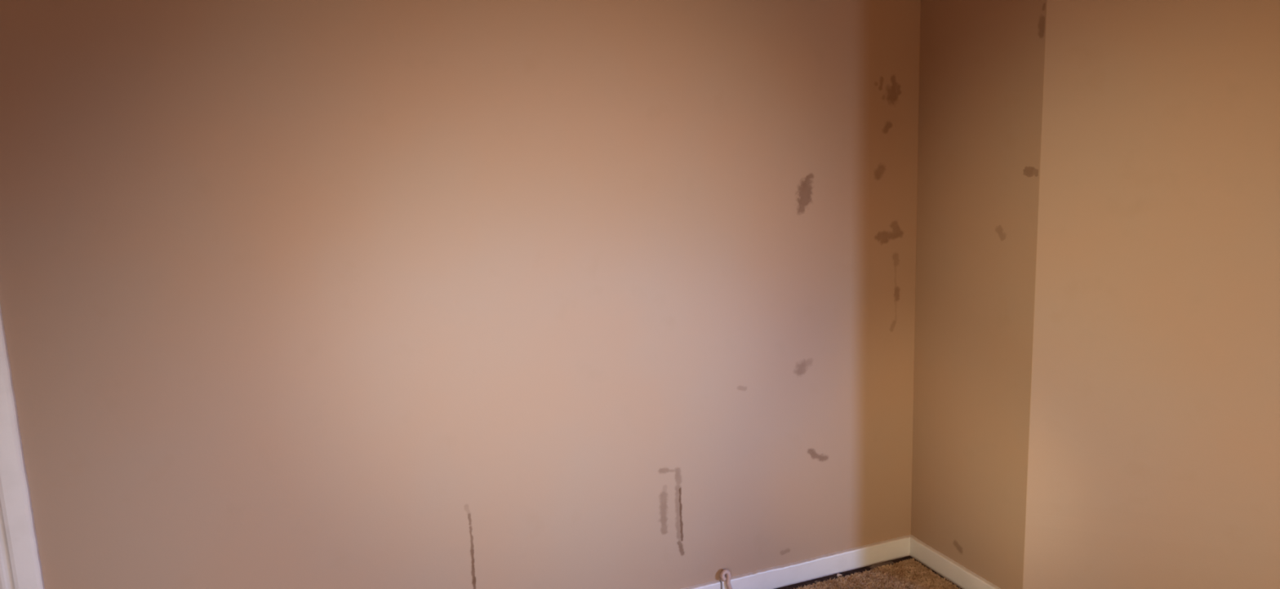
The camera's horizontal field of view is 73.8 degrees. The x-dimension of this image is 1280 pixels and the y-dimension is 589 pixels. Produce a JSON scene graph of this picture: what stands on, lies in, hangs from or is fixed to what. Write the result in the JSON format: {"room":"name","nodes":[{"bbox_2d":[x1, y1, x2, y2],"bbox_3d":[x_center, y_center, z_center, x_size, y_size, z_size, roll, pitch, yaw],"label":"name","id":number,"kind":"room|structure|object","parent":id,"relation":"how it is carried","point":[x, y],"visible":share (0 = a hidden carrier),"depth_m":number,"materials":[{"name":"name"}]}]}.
{"room":"empty room","nodes":[
{"label":"empty room","id":0,"kind":"room"},
{"bbox_2d":[0,0,920,588],"bbox_3d":[-0.861,-0.081,2.256,3.820,2.394,0.120,-6,10,-21],"label":"wall","id":1,"kind":"structure","parent":0,"point":[294,294],"depth_m":2.34,"materials":[{"name":"beige paint"}]},
{"bbox_2d":[0,304,44,588],"bbox_3d":[-1.928,0.191,1.846,0.962,2.064,0.165,-6,10,-21],"label":"door","id":2,"kind":"structure","parent":1,"relation":"in","point":[20,566],"depth_m":2.01,"materials":[{"name":"white paint"}]},
{"bbox_2d":[720,569,732,588],"bbox_3d":[0.286,0.949,2.784,0.050,0.105,0.023,-6,10,-21],"label":"stub","id":3,"kind":"object","parent":1,"relation":"attached to","point":[727,580],"visible":1,"depth_m":2.77,"materials":[{"name":"beige plastic"}]},
{"bbox_2d":[681,534,911,588],"bbox_3d":[-0.223,1.017,2.602,2.585,0.072,0.015,-6,10,-21],"label":"baseboard","id":4,"kind":"structure","parent":1,"relation":"attached to","point":[772,578],"depth_m":2.92,"materials":[{"name":"white paint"}]},
{"bbox_2d":[775,555,961,588],"bbox_3d":[0.728,1.303,1.022,5.640,0.055,3.940,-6,10,-21],"label":"floor","id":5,"kind":"structure","parent":0,"point":[825,579],"depth_m":2.94,"materials":[{"name":"brown carpet"}]},
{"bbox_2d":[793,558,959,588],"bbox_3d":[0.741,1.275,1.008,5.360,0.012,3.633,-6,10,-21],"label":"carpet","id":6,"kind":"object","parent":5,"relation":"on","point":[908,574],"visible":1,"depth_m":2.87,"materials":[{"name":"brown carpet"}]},
{"bbox_2d":[911,0,1279,588],"bbox_3d":[2.110,-0.179,2.225,1.701,2.394,2.333,-6,10,-21],"label":"wall","id":7,"kind":"structure","parent":0,"point":[1096,371],"depth_m":2.38,"materials":[{"name":"beige paint"}]},
{"bbox_2d":[910,535,1000,588],"bbox_3d":[1.064,0.935,2.830,0.015,0.072,0.519,-6,10,-21],"label":"baseboard","id":8,"kind":"structure","parent":7,"relation":"attached to","point":[948,569],"depth_m":2.88,"materials":[{"name":"white paint"}]}
]}

